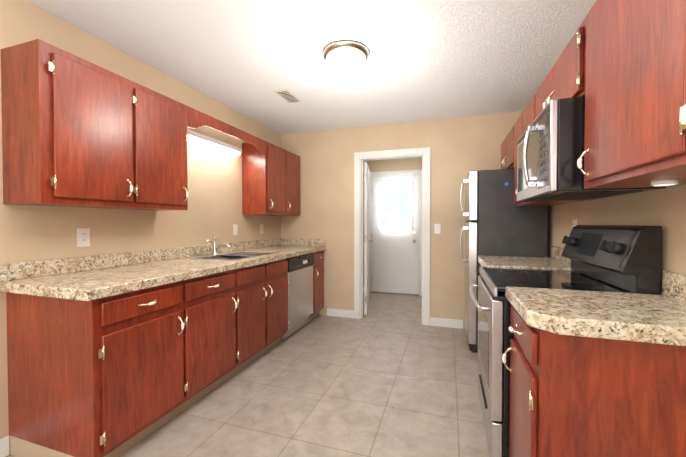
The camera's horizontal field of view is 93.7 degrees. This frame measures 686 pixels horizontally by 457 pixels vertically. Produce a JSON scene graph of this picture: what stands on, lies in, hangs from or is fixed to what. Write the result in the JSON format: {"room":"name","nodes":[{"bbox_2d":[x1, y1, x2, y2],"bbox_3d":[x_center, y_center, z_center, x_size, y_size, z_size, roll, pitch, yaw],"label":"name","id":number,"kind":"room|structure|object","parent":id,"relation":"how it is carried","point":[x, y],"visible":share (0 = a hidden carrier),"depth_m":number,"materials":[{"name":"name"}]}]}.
{"room":"kitchen","nodes":[
{"label":"kitchen","id":0,"kind":"room"},
{"bbox_2d":[0,0,280,438],"bbox_3d":[-1.952,-0.021,1.322,0.120,2.440,6.860,0,1,18],"label":"wall","id":1,"kind":"structure","parent":0,"point":[31,233],"depth_m":2.32,"materials":[{"name":"paint"}]},
{"bbox_2d":[0,436,9,456],"bbox_3d":[-2.346,1.172,-0.073,0.013,0.100,3.728,0,1,18],"label":"baseboard","id":2,"kind":"structure","parent":1,"relation":"attached to","point":[4,441],"depth_m":1.68,"materials":[{"name":"white"}]},
{"bbox_2d":[1,39,140,209],"bbox_3d":[-1.544,-0.530,1.850,0.317,0.800,0.486,0,1,18],"label":"upper cabinet","id":3,"kind":"object","parent":1,"relation":"attached to","point":[77,131],"depth_m":1.67,"materials":[{"name":"brown wood"}]},
{"bbox_2d":[77,228,89,246],"bbox_3d":[-1.647,0.057,2.044,0.008,0.116,0.072,0,1,18],"label":"outlet","id":4,"kind":"object","parent":1,"relation":"attached to","point":[83,237],"visible":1,"depth_m":2.04,"materials":[{"name":"white plastic"}]},
{"bbox_2d":[137,83,188,210],"bbox_3d":[-1.400,-0.537,2.287,0.317,0.800,0.434,0,1,18],"label":"upper cabinet","id":5,"kind":"object","parent":1,"relation":"attached to","point":[162,121],"depth_m":2.22,"materials":[{"name":"brown wood"}]},
{"bbox_2d":[189,107,268,214],"bbox_3d":[-1.152,-0.549,3.042,0.317,0.800,1.156,0,1,18],"label":"upper cabinet","id":6,"kind":"object","parent":1,"relation":"attached to","point":[255,152],"depth_m":3.54,"materials":[{"name":"brown wood"}]},
{"bbox_2d":[187,129,241,154],"bbox_3d":[-1.270,-0.822,3.069,0.073,0.075,0.910,0,1,18],"label":"under-cabinet light","id":7,"kind":"object","parent":6,"relation":"attached to","point":[199,138],"visible":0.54,"depth_m":3.06,"materials":[{"name":"white plastic"}]},
{"bbox_2d":[233,224,237,234],"bbox_3d":[-1.166,0.013,3.496,0.016,0.116,0.072,0,1,18],"label":"light switch","id":8,"kind":"object","parent":1,"relation":"attached to","point":[235,229],"visible":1,"depth_m":3.50,"materials":[{"name":"white plastic"}]},
{"bbox_2d":[260,224,263,233],"bbox_3d":[-1.007,0.005,3.991,0.008,0.116,0.072,0,1,18],"label":"outlet","id":9,"kind":"object","parent":1,"relation":"attached to","point":[261,228],"visible":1,"depth_m":3.99,"materials":[{"name":"white plastic"}]},
{"bbox_2d":[269,143,288,214],"bbox_3d":[-0.908,-0.561,3.784,0.317,0.800,0.405,0,1,18],"label":"upper cabinet","id":10,"kind":"object","parent":1,"relation":"attached to","point":[278,157],"depth_m":3.75,"materials":[{"name":"brown wood"}]},
{"bbox_2d":[277,152,299,215],"bbox_3d":[-0.777,-0.568,4.182,0.317,0.800,0.433,0,1,18],"label":"upper cabinet","id":11,"kind":"object","parent":1,"relation":"attached to","point":[294,160],"depth_m":4.14,"materials":[{"name":"brown wood"}]},
{"bbox_2d":[6,292,489,456],"bbox_3d":[-0.177,1.244,1.633,3.470,0.100,8.520,0,1,18],"label":"floor","id":12,"kind":"structure","parent":0,"point":[389,375],"depth_m":2.23,"materials":[{"name":"tile"}]},
{"bbox_2d":[6,279,189,456],"bbox_3d":[-1.373,0.756,1.844,0.657,0.868,0.530,0,1,18],"label":"base cabinet","id":13,"kind":"object","parent":12,"relation":"on","point":[115,375],"depth_m":1.62,"materials":[{"name":"brown wood"}]},
{"bbox_2d":[190,269,241,404],"bbox_3d":[-1.210,0.748,2.340,0.657,0.868,0.514,0,1,18],"label":"base cabinet","id":14,"kind":"object","parent":12,"relation":"on","point":[215,356],"depth_m":2.24,"materials":[{"name":"brown wood"}]},
{"bbox_2d":[238,258,288,368],"bbox_3d":[-0.999,0.738,2.983,0.657,0.868,0.839,0,1,18],"label":"base cabinet","id":15,"kind":"object","parent":12,"relation":"on","point":[262,288],"depth_m":2.82,"materials":[{"name":"brown wood"}]},
{"bbox_2d":[0,237,325,300],"bbox_3d":[-1.001,0.251,2.942,0.673,0.351,2.953,0,1,18],"label":"countertop","id":16,"kind":"structure","parent":15,"relation":"on","point":[88,278],"depth_m":2.04,"materials":[{"name":"stone"}]},
{"bbox_2d":[205,237,231,255],"bbox_3d":[-1.128,0.162,2.916,0.212,0.173,0.147,0,1,18],"label":"faucet","id":17,"kind":"object","parent":16,"relation":"on","point":[214,247],"depth_m":2.96,"materials":[{"name":"silver metal"}]},
{"bbox_2d":[188,252,273,260],"bbox_3d":[-0.988,0.337,2.979,0.450,0.178,0.690,0,1,18],"label":"sink","id":18,"kind":"object","parent":16,"relation":"in","point":[233,256],"depth_m":2.97,"materials":[{"name":"silver metal"}]},
{"bbox_2d":[281,253,313,339],"bbox_3d":[-0.746,0.728,3.680,0.645,0.866,0.636,0,1,18],"label":"dishwasher","id":19,"kind":"object","parent":12,"relation":"on","point":[300,288],"visible":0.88,"depth_m":3.54,"materials":[{"name":"silver metal"}]},
{"bbox_2d":[309,250,323,320],"bbox_3d":[-0.608,0.718,4.174,0.657,0.868,0.381,0,1,18],"label":"base cabinet","id":20,"kind":"object","parent":12,"relation":"on","point":[318,266],"depth_m":4.04,"materials":[{"name":"brown wood"}]},
{"bbox_2d":[459,169,547,350],"bbox_3d":[1.556,0.305,3.266,0.726,1.725,0.726,0,1,18],"label":"fridge","id":21,"kind":"object","parent":12,"relation":"on","point":[501,224],"visible":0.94,"depth_m":2.94,"materials":[{"name":"black metal"}]},
{"bbox_2d":[469,225,661,456],"bbox_3d":[1.105,0.586,1.823,0.719,1.210,0.778,0,1,18],"label":"range","id":22,"kind":"object","parent":12,"relation":"on","point":[618,258],"visible":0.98,"depth_m":1.55,"materials":[{"name":"black metal"}]},
{"bbox_2d":[502,305,685,456],"bbox_3d":[0.972,0.767,1.213,0.625,0.868,0.455,0,1,18],"label":"base cabinet","id":23,"kind":"object","parent":12,"relation":"on","point":[574,396],"visible":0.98,"depth_m":1.03,"materials":[{"name":"brown wood"}]},
{"bbox_2d":[506,271,685,345],"bbox_3d":[0.973,0.254,1.177,0.606,0.155,0.513,0,1,18],"label":"countertop","id":24,"kind":"structure","parent":23,"relation":"on","point":[649,318],"depth_m":1.08,"materials":[{"name":"stone"}]},
{"bbox_3d":[1.405,0.745,2.531,0.625,0.868,0.740,0,1,18],"label":"base cabinet","id":25,"kind":"object","parent":12,"relation":"on","visible":0},
{"bbox_2d":[478,246,579,273],"bbox_3d":[1.414,0.232,2.520,0.606,0.155,0.746,0,1,18],"label":"countertop","id":26,"kind":"structure","parent":25,"relation":"on","point":[556,260],"depth_m":2.48,"materials":[{"name":"stone"}]},
{"bbox_2d":[26,0,596,134],"bbox_3d":[-0.436,-1.283,0.803,3.470,0.100,6.860,0,1,18],"label":"ceiling","id":27,"kind":"structure","parent":0,"point":[434,59],"depth_m":2.26,"materials":[{"name":"white paint"}]},
{"bbox_2d":[274,89,302,102],"bbox_3d":[-0.523,-1.265,3.085,0.150,0.008,0.320,0,1,18],"label":"ceiling vent","id":28,"kind":"object","parent":27,"relation":"in","point":[288,95],"visible":1,"depth_m":3.06,"materials":[{"name":"white metal"}]},
{"bbox_2d":[322,40,368,74],"bbox_3d":[0.021,-1.178,2.308,0.338,0.158,0.338,0,1,18],"label":"ceiling light","id":29,"kind":"object","parent":27,"relation":"attached to","point":[345,57],"visible":1,"depth_m":2.21,"materials":[{"name":"white glass"}]},
{"bbox_2d":[363,157,421,293],"bbox_3d":[1.028,-0.090,5.552,2.040,2.440,0.120,0,1,18],"label":"wall","id":30,"kind":"structure","parent":0,"point":[403,164],"depth_m":5.54,"materials":[{"name":"paint"}]},
{"bbox_2d":[371,175,418,295],"bbox_3d":[0.881,0.116,5.495,0.822,2.030,0.085,0,1,18],"label":"exterior door","id":31,"kind":"structure","parent":30,"relation":"in","point":[395,234],"depth_m":5.52,"materials":[{"name":"white"}]},
{"bbox_2d":[369,170,421,295],"bbox_3d":[0.892,0.073,5.526,0.970,2.115,0.020,0,1,18],"label":"door frame","id":32,"kind":"structure","parent":30,"relation":"attached to","point":[397,173],"depth_m":5.47,"materials":[{"name":"white"}]},
{"bbox_2d":[280,111,522,328],"bbox_3d":[0.616,-0.065,4.025,3.070,2.440,0.120,0,1,18],"label":"wall","id":33,"kind":"structure","parent":0,"point":[461,147],"depth_m":3.93,"materials":[{"name":"paint"}]},
{"bbox_2d":[327,308,353,317],"bbox_3d":[-0.033,1.102,4.187,0.368,0.100,0.013,0,1,18],"label":"baseboard","id":34,"kind":"structure","parent":33,"relation":"attached to","point":[330,312],"depth_m":4.18,"materials":[{"name":"white"}]},
{"bbox_2d":[363,162,372,314],"bbox_3d":[0.343,0.130,4.585,0.156,2.008,0.770,0,1,7],"label":"interior door","id":35,"kind":"structure","parent":33,"relation":"in","point":[366,240],"depth_m":4.22,"materials":[{"name":"white"}]},
{"bbox_2d":[354,147,430,325],"bbox_3d":[0.611,0.095,4.029,0.940,2.120,0.156,0,1,18],"label":"door frame","id":36,"kind":"structure","parent":33,"relation":"attached to","point":[424,153],"depth_m":3.96,"materials":[{"name":"white"}]},
{"bbox_2d":[434,224,440,233],"bbox_3d":[1.112,0.004,3.791,0.072,0.116,0.016,0,1,18],"label":"light switch","id":37,"kind":"object","parent":33,"relation":"attached to","point":[437,228],"visible":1,"depth_m":3.79,"materials":[{"name":"white plastic"}]},
{"bbox_2d":[430,317,462,328],"bbox_3d":[1.213,1.109,3.777,0.368,0.100,0.013,0,1,18],"label":"baseboard","id":38,"kind":"structure","parent":33,"relation":"attached to","point":[440,322],"depth_m":3.77,"materials":[{"name":"white"}]},
{"bbox_2d":[548,184,685,294],"bbox_3d":[1.079,-0.005,0.326,0.120,2.440,6.860,0,1,18],"label":"wall","id":39,"kind":"structure","parent":0,"point":[665,208],"depth_m":1.52,"materials":[{"name":"paint"}]},
{"bbox_2d":[501,127,512,168],"bbox_3d":[1.786,-0.577,3.173,0.317,0.750,0.748,0,1,18],"label":"upper cabinet","id":40,"kind":"object","parent":39,"relation":"attached to","point":[507,145],"depth_m":3.15,"materials":[{"name":"brown wood"}]},
{"bbox_2d":[513,97,561,205],"bbox_3d":[1.553,-0.565,2.465,0.317,0.750,0.743,0,1,18],"label":"upper cabinet","id":41,"kind":"object","parent":39,"relation":"attached to","point":[525,119],"depth_m":2.62,"materials":[{"name":"brown wood"}]},
{"bbox_2d":[529,31,586,203],"bbox_3d":[1.311,-0.553,1.727,0.317,0.750,0.810,0,1,18],"label":"upper cabinet","id":42,"kind":"object","parent":39,"relation":"attached to","point":[560,82],"depth_m":1.67,"materials":[{"name":"brown wood"}]},
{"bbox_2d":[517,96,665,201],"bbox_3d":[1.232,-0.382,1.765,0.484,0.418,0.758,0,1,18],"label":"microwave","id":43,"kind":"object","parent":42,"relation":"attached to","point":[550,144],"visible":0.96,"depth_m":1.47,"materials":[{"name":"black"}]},
{"bbox_2d":[572,219,576,228],"bbox_3d":[1.664,-0.007,2.313,0.008,0.116,0.072,0,1,18],"label":"outlet","id":44,"kind":"object","parent":39,"relation":"attached to","point":[574,222],"visible":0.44,"depth_m":2.31,"materials":[{"name":"white plastic"}]},
{"bbox_2d":[577,0,685,188],"bbox_3d":[1.082,-0.542,1.033,0.317,0.750,0.652,0,1,18],"label":"upper cabinet","id":45,"kind":"object","parent":39,"relation":"attached to","point":[620,65],"depth_m":1.05,"materials":[{"name":"brown wood"}]},
{"bbox_2d":[673,0,685,167],"bbox_3d":[0.883,-0.532,0.426,0.317,0.750,0.625,0,1,18],"label":"upper cabinet","id":46,"kind":"object","parent":39,"relation":"attached to","point":[679,89],"depth_m":0.80,"materials":[{"name":"brown wood"}]}
]}

